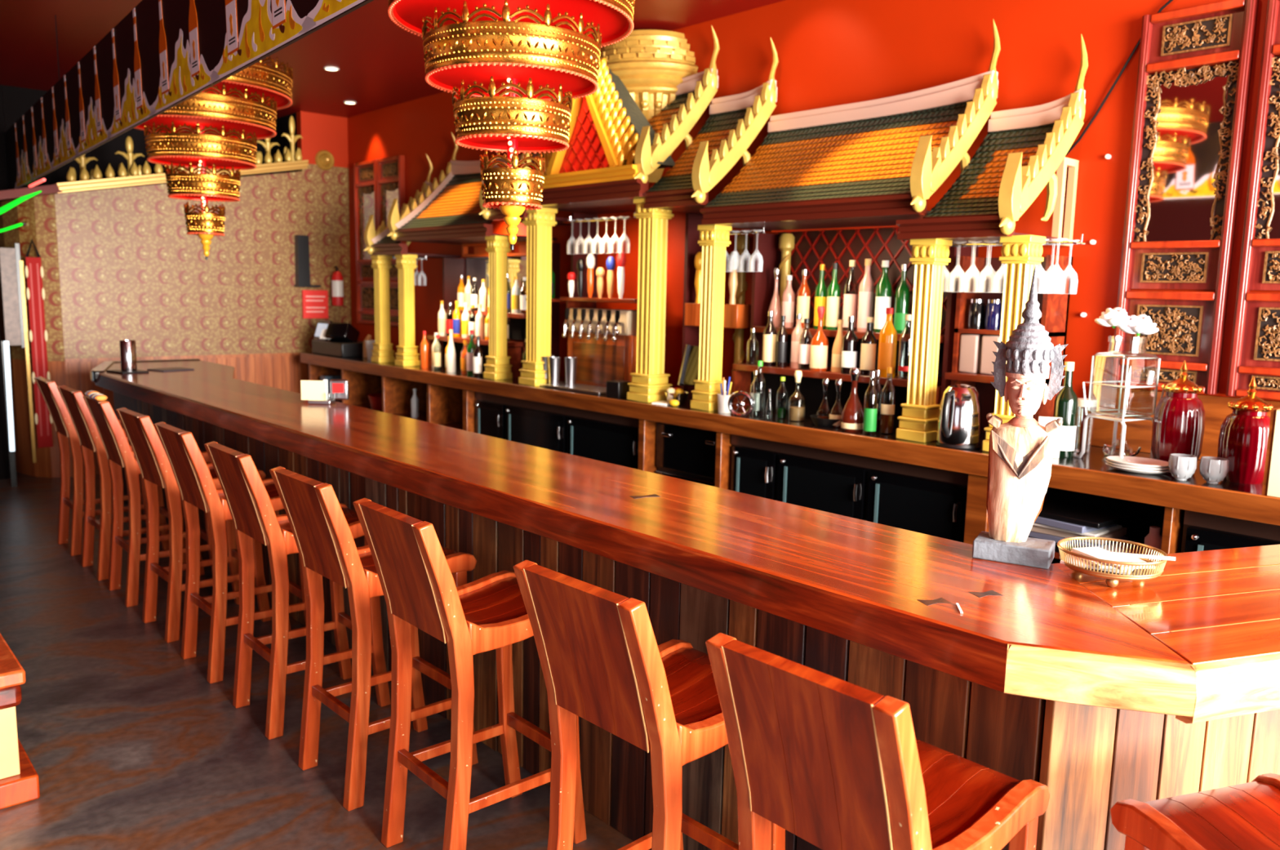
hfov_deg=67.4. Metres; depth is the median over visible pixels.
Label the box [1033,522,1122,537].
sheaf
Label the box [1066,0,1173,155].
cable
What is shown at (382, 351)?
column
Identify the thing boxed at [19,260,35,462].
strip
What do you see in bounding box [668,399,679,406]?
lemon wedge
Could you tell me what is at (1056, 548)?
binder
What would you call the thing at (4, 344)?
tube
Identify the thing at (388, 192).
mirror
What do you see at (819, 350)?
bottle
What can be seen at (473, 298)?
bottle
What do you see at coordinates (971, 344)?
canister
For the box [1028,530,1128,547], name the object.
folder
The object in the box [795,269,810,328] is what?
bottle
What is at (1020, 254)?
column
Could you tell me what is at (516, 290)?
bottle
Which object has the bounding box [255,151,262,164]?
bud
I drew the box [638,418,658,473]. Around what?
upright
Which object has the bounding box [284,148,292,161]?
bud
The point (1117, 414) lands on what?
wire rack
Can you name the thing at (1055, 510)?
binder
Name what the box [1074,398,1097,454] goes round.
glass tumbler
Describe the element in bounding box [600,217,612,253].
wine glass
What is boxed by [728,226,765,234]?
glass rack
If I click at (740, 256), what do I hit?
wine glass
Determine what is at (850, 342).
bottle
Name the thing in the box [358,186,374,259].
mirror
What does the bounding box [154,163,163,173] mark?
bud
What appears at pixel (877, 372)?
bottle
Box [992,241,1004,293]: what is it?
wine glass
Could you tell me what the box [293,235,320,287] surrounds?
wall sconce
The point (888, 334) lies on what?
bottle
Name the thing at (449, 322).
bottle
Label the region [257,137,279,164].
finial
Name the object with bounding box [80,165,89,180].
bud
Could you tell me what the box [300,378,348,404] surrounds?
holder
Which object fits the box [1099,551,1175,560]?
pen
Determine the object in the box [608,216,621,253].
wine glass
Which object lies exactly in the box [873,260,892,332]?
bottle
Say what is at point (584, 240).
wine glass
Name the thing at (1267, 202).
mirror
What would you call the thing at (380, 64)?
ceiling
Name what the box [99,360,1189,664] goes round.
countertop
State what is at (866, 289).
bottle
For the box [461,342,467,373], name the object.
bottle
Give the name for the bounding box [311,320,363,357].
cash register
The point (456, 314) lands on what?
bottle
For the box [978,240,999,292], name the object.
wine glass
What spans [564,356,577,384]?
steel tumbler
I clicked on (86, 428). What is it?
bar stool
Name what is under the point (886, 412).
bottle
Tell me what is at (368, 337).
bag
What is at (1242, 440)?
jar
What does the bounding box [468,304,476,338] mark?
bottle
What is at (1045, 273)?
wine glass
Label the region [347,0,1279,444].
wall
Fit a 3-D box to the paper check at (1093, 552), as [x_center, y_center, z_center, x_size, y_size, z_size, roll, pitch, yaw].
[1.070,0.304,2.194,0.070,0.006,0.160,-1,8,-13]
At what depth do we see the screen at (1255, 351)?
3.81 m
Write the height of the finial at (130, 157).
0.355 m
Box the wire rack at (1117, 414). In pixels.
[1074,334,1164,461]
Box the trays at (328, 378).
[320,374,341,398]
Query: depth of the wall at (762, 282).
5.57 m
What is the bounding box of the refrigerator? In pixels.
[655,422,716,486]
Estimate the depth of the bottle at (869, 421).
4.55 m
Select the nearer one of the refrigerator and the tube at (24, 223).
the refrigerator
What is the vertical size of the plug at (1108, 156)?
0.021 m
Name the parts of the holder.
steel plate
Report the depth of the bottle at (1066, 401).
3.99 m
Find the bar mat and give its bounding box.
[106,368,148,373]
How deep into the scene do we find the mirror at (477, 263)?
7.90 m
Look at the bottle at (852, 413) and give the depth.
4.65 m
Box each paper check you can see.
[1060,551,1133,574]
[1071,546,1146,569]
[1078,553,1155,568]
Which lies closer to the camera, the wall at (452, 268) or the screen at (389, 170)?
the wall at (452, 268)
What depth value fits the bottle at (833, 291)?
5.12 m
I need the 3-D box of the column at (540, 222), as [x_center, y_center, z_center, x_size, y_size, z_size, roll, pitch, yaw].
[-0.691,-0.871,6.569,0.198,1.195,0.198,-6,11,-42]
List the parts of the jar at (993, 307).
lid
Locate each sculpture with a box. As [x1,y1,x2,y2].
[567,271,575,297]
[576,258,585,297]
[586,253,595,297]
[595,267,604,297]
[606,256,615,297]
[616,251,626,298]
[694,251,702,302]
[728,250,738,304]
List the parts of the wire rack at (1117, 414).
stand leg, tank, lid, stand leg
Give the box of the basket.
[809,413,840,427]
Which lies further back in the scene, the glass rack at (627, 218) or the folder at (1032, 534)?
the glass rack at (627, 218)
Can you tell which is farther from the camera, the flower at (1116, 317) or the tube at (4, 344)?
the tube at (4, 344)
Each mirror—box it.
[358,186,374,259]
[380,182,398,258]
[462,240,554,312]
[1133,60,1239,241]
[1253,56,1279,239]
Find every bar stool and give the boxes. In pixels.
[34,376,146,555]
[57,385,186,580]
[83,395,213,607]
[115,407,271,642]
[153,421,306,683]
[204,440,391,739]
[269,466,478,811]
[352,497,586,849]
[513,560,785,849]
[705,632,1049,849]
[1110,773,1279,849]
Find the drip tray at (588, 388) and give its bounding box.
[538,381,606,395]
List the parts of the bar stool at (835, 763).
leg, backrest, leg, seat, rail, leg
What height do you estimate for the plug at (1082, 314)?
0.021 m
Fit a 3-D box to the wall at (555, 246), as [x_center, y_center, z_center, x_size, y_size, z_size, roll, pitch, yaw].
[-0.699,-0.861,7.203,0.220,1.000,0.024,-6,11,-42]
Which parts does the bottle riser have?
panel, panel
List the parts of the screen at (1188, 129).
rail, rail, panel, panel, rail, panel, rail, rail, panel, rail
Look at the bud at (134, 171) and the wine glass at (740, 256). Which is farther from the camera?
the bud at (134, 171)
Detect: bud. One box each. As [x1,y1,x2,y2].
[66,166,75,182]
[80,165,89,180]
[93,164,102,179]
[105,164,114,177]
[117,162,127,177]
[129,161,138,176]
[142,160,151,174]
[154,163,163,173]
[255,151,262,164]
[264,150,272,163]
[274,149,282,162]
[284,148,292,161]
[294,147,302,160]
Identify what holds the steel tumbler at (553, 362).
on the countertop at (1090, 473)
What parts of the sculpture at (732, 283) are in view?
stem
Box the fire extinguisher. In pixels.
[331,265,343,305]
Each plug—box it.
[1080,312,1086,316]
[1089,239,1096,244]
[1104,153,1111,159]
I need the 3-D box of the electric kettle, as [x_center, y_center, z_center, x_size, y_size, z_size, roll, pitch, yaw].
[1.416,-0.042,4.250,0.194,0.278,0.204,2,8,5]
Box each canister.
[958,333,985,373]
[979,334,999,375]
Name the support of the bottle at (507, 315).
on the bottle riser
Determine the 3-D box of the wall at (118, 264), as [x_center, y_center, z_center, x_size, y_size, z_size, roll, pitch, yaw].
[-4.899,-1.704,9.769,2.950,1.870,2.500,-6,11,-42]
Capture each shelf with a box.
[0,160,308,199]
[335,400,462,430]
[525,297,566,302]
[560,297,637,302]
[963,473,1185,563]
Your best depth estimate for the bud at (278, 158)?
9.10 m
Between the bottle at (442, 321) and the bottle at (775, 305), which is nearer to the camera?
the bottle at (775, 305)
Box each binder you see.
[1027,536,1074,552]
[1038,500,1129,528]
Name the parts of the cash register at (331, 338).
screen glass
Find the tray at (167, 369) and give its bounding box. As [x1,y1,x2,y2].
[146,367,194,371]
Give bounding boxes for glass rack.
[562,212,635,222]
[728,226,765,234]
[949,234,1085,247]
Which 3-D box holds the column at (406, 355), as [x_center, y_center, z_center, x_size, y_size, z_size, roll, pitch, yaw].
[-1.931,-0.947,7.947,0.154,0.915,0.154,-6,11,-42]
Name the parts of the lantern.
crown, crown, crown, rod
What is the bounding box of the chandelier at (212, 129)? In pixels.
[133,56,293,259]
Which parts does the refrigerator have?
pull, drawer, pull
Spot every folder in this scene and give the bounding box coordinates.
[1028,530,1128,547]
[1031,524,1126,544]
[1034,516,1116,533]
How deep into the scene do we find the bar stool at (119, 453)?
5.06 m
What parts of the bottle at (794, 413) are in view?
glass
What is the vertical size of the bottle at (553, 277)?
0.280 m
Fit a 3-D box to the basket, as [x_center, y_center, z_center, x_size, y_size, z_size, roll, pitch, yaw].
[0.966,-0.019,4.863,0.210,0.045,0.210,-6,11,-42]
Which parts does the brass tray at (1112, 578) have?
plate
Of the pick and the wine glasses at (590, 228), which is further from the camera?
the wine glasses at (590, 228)
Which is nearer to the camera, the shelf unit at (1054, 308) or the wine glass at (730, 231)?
the shelf unit at (1054, 308)
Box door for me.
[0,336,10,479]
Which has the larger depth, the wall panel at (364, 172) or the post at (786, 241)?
the wall panel at (364, 172)
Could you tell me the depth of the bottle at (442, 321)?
7.86 m
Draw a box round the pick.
[955,602,963,613]
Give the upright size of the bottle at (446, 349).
0.270 m
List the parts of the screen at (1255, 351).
rail, rail, panel, panel, rail, panel, rail, rail, panel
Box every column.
[370,255,395,363]
[395,253,420,366]
[483,235,512,379]
[518,207,557,386]
[626,197,673,403]
[690,224,732,411]
[895,238,952,442]
[982,235,1045,452]
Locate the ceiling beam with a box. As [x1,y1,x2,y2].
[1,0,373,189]
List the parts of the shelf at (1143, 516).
shelf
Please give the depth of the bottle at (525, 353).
6.80 m
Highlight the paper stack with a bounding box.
[1099,542,1142,554]
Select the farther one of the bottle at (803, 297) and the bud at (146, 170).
the bud at (146, 170)
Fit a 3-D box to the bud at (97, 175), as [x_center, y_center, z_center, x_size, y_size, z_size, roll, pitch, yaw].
[-4.594,-2.140,8.126,0.072,0.125,0.072,-6,11,-42]
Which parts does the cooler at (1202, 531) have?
door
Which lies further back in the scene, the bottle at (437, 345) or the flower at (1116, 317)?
the bottle at (437, 345)
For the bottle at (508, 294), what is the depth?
7.44 m
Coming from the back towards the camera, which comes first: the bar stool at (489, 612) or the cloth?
the cloth
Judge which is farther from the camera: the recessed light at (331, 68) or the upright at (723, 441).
the recessed light at (331, 68)
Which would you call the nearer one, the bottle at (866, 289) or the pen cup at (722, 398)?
the bottle at (866, 289)
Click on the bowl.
(677, 393)
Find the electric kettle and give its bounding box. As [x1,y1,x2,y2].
[935,383,982,449]
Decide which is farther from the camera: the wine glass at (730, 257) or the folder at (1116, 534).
the wine glass at (730, 257)
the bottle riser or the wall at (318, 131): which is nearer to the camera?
the bottle riser
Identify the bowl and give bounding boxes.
[664,387,689,404]
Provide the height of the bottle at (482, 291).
0.256 m
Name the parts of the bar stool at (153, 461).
leg, backrest, leg, rail, seat, leg, rail, leg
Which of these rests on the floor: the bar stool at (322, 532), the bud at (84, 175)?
the bar stool at (322, 532)
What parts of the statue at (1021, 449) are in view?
crown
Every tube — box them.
[0,190,41,214]
[0,221,26,232]
[0,340,17,486]
[28,177,45,186]
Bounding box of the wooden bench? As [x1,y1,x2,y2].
[0,633,39,809]
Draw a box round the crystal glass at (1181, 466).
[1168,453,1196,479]
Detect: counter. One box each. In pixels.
[89,358,1279,849]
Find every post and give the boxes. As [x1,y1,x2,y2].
[730,235,750,394]
[778,233,794,364]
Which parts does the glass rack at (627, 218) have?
rail, rail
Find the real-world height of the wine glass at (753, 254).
0.228 m
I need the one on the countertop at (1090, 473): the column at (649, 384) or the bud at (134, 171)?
the column at (649, 384)
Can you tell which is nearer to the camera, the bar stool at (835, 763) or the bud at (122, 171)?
the bar stool at (835, 763)
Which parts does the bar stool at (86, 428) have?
leg, backrest, leg, leg, leg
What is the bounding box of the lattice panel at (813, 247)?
[771,225,960,334]
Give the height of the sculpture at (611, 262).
0.270 m
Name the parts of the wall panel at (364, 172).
rail, rail, rail, rail, panel, rail, rail, panel, panel, panel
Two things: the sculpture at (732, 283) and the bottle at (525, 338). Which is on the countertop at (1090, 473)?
the bottle at (525, 338)
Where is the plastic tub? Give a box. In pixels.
[364,339,375,359]
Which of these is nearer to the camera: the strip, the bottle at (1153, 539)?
the bottle at (1153, 539)
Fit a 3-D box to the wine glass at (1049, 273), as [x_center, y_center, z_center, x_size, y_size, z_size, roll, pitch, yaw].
[1.759,-0.670,4.052,0.076,0.228,0.076,-6,11,-42]
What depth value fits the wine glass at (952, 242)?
4.52 m
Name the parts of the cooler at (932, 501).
door, handle, door, handle, door, handle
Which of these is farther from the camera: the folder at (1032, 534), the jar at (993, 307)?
the jar at (993, 307)
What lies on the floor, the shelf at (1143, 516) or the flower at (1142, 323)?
the shelf at (1143, 516)
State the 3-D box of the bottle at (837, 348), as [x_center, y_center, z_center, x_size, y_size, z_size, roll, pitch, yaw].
[1.032,-0.409,4.970,0.071,0.270,0.073,3,8,13]
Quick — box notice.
[302,289,328,318]
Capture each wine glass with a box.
[417,257,426,285]
[566,219,577,253]
[574,218,586,253]
[582,218,594,253]
[591,217,603,253]
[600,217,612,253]
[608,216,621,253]
[617,216,630,253]
[724,231,731,271]
[728,231,742,271]
[738,230,752,271]
[749,229,763,271]
[944,265,950,291]
[946,242,963,292]
[948,240,967,292]
[961,242,980,292]
[963,240,982,292]
[977,241,994,292]
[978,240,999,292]
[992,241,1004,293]
[995,263,1004,292]
[1036,239,1048,293]
[1036,266,1042,293]
[1040,240,1059,293]
[1045,238,1066,293]
[1057,240,1079,293]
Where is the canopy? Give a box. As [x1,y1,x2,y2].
[363,18,1088,257]
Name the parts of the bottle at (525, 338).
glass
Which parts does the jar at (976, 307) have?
lid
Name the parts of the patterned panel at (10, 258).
frame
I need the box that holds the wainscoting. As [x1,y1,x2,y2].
[1,351,311,477]
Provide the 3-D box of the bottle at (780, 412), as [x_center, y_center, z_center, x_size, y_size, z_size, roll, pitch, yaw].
[0.755,-0.145,5.100,0.059,0.220,0.060,3,8,13]
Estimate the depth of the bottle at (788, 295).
5.37 m
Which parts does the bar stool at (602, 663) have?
leg, backrest, leg, rail, leg, seat, rail, leg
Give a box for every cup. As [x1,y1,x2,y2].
[717,376,732,413]
[1199,456,1229,483]
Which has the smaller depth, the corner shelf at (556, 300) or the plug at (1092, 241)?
the plug at (1092, 241)
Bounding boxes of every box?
[606,379,631,398]
[684,302,751,328]
[1262,407,1279,497]
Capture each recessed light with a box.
[324,66,338,71]
[343,101,356,104]
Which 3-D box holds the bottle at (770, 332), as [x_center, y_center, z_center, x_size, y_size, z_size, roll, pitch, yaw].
[0.717,-0.476,5.300,0.075,0.300,0.077,3,8,13]
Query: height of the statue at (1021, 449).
0.715 m
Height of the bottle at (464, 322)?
0.276 m
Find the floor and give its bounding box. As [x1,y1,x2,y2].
[0,471,633,849]
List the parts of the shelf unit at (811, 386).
panel, panel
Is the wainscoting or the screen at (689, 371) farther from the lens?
the wainscoting
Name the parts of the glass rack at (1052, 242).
rail, rail, rail, rail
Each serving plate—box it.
[1105,462,1169,474]
[1106,455,1168,468]
[1106,459,1168,471]
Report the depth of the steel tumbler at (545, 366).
6.56 m
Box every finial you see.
[71,154,97,181]
[115,136,144,176]
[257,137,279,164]
[281,115,302,161]
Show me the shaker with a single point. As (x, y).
(127, 347)
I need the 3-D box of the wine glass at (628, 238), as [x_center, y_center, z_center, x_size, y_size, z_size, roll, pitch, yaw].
[-0.099,-1.212,6.114,0.076,0.228,0.076,-6,11,-42]
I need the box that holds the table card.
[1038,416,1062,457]
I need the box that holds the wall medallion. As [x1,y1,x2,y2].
[315,150,334,170]
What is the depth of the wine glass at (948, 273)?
4.43 m
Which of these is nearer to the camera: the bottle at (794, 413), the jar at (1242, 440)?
the jar at (1242, 440)
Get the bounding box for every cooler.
[475,391,639,469]
[730,434,968,542]
[1181,510,1279,552]
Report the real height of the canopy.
1.385 m
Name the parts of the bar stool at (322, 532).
leg, backrest, leg, rail, seat, leg, rail, leg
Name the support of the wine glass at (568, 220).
hanging from the glass rack at (627, 218)
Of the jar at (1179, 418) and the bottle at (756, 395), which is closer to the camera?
the jar at (1179, 418)
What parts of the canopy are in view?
cornice, barge trim, barge trim, cornice, cornice, barge trim, gilt cornice, cornice, cornice, cornice, cornice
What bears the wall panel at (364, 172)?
attached to the wall at (830, 52)
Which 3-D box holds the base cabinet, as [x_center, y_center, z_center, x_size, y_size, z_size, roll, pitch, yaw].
[-2.029,0.024,8.432,0.580,0.955,2.840,-6,11,-42]
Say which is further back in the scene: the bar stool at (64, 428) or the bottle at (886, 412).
the bar stool at (64, 428)
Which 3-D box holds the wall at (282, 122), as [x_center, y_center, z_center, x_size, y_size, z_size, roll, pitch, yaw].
[-3.590,-2.768,9.702,0.030,0.670,0.700,-6,11,-42]
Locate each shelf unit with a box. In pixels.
[731,325,944,427]
[944,254,1072,432]
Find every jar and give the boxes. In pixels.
[967,298,986,328]
[984,299,1002,329]
[1151,360,1204,462]
[1217,376,1273,484]
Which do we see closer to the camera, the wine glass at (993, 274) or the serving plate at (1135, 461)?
the serving plate at (1135, 461)
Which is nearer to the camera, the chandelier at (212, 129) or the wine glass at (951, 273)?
the wine glass at (951, 273)
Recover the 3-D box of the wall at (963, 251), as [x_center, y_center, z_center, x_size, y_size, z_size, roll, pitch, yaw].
[1.565,-0.423,4.718,0.220,0.910,0.024,-6,11,-42]
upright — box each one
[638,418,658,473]
[715,431,732,489]
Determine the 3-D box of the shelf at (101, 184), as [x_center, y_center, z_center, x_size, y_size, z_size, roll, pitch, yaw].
[-4.265,-2.142,8.399,2.799,0.626,0.260,-6,11,-42]
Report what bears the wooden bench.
on the floor
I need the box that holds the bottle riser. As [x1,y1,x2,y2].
[426,309,526,377]
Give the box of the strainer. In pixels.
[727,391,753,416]
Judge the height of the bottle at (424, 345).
0.300 m
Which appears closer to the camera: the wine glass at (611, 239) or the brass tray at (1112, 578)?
the brass tray at (1112, 578)
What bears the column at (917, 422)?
on the countertop at (1090, 473)
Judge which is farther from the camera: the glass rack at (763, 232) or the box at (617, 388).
the box at (617, 388)
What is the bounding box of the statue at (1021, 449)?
[972,264,1068,568]
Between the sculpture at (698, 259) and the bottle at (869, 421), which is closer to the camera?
the bottle at (869, 421)
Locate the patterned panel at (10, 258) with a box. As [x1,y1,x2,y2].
[0,243,25,347]
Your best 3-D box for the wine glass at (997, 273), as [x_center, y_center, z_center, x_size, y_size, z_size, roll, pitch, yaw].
[1.606,-0.697,4.219,0.076,0.228,0.076,-6,11,-42]
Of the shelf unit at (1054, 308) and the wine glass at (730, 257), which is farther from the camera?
the wine glass at (730, 257)
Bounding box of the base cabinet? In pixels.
[308,364,476,432]
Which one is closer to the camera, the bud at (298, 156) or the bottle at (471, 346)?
the bottle at (471, 346)
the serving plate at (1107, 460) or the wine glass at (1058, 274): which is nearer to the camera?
the serving plate at (1107, 460)
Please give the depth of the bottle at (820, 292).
5.21 m
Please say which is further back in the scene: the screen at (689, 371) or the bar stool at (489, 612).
the screen at (689, 371)
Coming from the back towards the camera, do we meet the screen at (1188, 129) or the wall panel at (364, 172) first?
the wall panel at (364, 172)
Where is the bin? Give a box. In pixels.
[368,392,382,410]
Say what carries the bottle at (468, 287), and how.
on the bottle riser
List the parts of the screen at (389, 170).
rail, rail, panel, rail, panel, panel, rail, rail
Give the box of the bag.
[363,334,371,358]
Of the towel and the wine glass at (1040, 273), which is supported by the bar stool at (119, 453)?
the towel
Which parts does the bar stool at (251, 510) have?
leg, backrest, leg, rail, seat, rail, leg, leg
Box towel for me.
[84,390,106,400]
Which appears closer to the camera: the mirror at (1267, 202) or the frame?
the mirror at (1267, 202)
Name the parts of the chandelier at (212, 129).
crown, crown, rod, crown, crown, crown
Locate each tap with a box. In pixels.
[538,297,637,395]
[562,307,573,337]
[569,308,581,337]
[577,308,589,338]
[586,309,597,339]
[594,309,606,340]
[603,309,614,341]
[612,310,623,341]
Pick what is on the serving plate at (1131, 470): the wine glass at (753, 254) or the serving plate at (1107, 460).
the serving plate at (1107, 460)
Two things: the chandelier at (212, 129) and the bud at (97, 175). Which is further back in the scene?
the bud at (97, 175)
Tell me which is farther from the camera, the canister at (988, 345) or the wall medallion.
the wall medallion
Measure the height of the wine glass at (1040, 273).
0.228 m
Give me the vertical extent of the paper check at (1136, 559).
0.006 m
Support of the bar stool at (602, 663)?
on the floor
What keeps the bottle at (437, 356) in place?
on the countertop at (1090, 473)
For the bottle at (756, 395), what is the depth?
5.22 m
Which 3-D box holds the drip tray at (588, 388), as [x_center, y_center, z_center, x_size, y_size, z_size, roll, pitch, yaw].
[-0.416,-0.250,6.414,0.240,0.017,0.740,-6,11,-42]
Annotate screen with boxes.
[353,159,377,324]
[376,155,405,326]
[677,343,699,402]
[1110,0,1258,394]
[1226,0,1279,399]
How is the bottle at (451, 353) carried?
on the countertop at (1090, 473)
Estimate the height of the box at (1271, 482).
0.300 m
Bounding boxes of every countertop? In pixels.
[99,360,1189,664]
[300,352,1279,525]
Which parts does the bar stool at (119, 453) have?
leg, backrest, leg, rail, leg, leg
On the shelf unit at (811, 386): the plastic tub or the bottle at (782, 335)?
the bottle at (782, 335)
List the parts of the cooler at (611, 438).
door, handle, door, handle, door, handle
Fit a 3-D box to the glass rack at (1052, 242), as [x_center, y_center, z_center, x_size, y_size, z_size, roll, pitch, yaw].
[1.630,-0.823,4.271,0.184,0.044,0.630,-6,11,-42]
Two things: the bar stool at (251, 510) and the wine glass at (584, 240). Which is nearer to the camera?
the bar stool at (251, 510)
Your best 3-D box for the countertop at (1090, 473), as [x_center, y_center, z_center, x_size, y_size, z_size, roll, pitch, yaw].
[-0.099,-0.167,6.279,0.670,0.095,8.800,-6,11,-42]
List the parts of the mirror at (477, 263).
carved rail, carved rail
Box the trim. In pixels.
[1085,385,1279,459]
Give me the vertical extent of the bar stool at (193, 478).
1.091 m
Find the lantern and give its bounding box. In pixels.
[387,0,635,250]
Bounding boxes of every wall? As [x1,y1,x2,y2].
[0,84,270,201]
[0,163,351,360]
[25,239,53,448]
[269,112,297,173]
[296,111,348,168]
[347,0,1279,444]
[442,257,466,336]
[551,242,559,356]
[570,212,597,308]
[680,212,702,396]
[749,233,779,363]
[940,246,978,401]
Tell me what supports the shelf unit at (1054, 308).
on the countertop at (1090, 473)
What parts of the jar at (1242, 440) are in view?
lid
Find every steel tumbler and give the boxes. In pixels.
[540,355,551,378]
[547,356,560,384]
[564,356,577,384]
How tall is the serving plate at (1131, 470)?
0.020 m
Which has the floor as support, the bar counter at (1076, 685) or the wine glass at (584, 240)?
the bar counter at (1076, 685)
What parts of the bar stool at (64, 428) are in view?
backrest, leg, leg, leg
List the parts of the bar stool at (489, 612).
leg, backrest, leg, rail, seat, rail, leg, leg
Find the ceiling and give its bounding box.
[0,0,784,118]
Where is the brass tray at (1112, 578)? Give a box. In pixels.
[1057,536,1168,586]
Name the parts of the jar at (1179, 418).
lid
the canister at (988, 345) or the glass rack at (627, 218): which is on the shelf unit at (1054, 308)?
the canister at (988, 345)
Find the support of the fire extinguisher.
attached to the wall at (118, 264)
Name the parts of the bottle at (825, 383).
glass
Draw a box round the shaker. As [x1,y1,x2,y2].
[119,339,137,370]
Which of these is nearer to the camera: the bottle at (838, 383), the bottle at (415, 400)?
the bottle at (838, 383)
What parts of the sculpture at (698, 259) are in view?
stem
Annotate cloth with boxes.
[651,400,669,405]
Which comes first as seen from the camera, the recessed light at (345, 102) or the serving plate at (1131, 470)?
the serving plate at (1131, 470)
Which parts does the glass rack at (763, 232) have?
rail, rail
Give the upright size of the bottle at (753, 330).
0.200 m
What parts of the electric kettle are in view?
handle, spout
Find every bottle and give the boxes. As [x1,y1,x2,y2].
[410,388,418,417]
[420,330,428,368]
[431,332,440,368]
[433,334,442,369]
[437,300,446,335]
[444,336,449,370]
[446,302,453,333]
[446,329,456,372]
[453,300,461,337]
[457,275,465,310]
[461,302,470,337]
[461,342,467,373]
[464,275,472,310]
[466,329,475,375]
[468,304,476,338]
[470,277,478,310]
[472,336,483,377]
[475,304,484,339]
[479,279,487,311]
[484,306,488,340]
[506,274,511,312]
[506,315,510,341]
[511,276,519,312]
[520,276,526,313]
[521,337,526,368]
[523,350,526,359]
[551,258,555,298]
[746,328,759,364]
[749,370,760,414]
[751,360,765,417]
[762,311,777,366]
[768,267,782,326]
[775,315,787,367]
[775,377,787,418]
[781,275,795,327]
[787,370,805,422]
[790,314,804,368]
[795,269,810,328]
[797,318,812,369]
[808,306,828,371]
[813,264,826,328]
[816,378,832,418]
[825,262,840,329]
[828,378,843,426]
[831,320,843,372]
[840,315,858,373]
[840,367,863,431]
[842,259,858,330]
[857,258,874,331]
[859,316,876,375]
[862,371,878,435]
[869,369,883,431]
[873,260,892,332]
[877,307,897,377]
[879,366,895,434]
[893,264,910,333]
[897,314,911,378]
[1053,361,1078,458]
[1142,525,1161,555]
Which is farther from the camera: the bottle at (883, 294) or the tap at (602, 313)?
the tap at (602, 313)
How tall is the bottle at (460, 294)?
0.287 m
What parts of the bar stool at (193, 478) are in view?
leg, backrest, leg, rail, seat, rail, leg, leg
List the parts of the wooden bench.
post, seat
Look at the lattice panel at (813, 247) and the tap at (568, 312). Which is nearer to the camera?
the lattice panel at (813, 247)
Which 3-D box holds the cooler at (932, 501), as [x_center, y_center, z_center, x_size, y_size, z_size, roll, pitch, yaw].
[1.138,0.528,4.949,0.533,0.845,1.430,-6,11,-42]
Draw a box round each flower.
[1094,306,1133,328]
[1118,314,1159,335]
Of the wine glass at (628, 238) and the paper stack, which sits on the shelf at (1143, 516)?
the paper stack
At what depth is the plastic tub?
8.53 m
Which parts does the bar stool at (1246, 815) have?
leg, rail, rail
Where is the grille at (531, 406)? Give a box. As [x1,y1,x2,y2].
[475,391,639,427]
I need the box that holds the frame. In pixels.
[1051,156,1079,245]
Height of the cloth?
0.012 m
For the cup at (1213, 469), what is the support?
on the countertop at (1090, 473)
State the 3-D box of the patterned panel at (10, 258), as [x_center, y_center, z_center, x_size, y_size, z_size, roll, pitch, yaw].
[-5.205,-1.072,7.964,0.140,0.860,0.030,-6,11,-42]

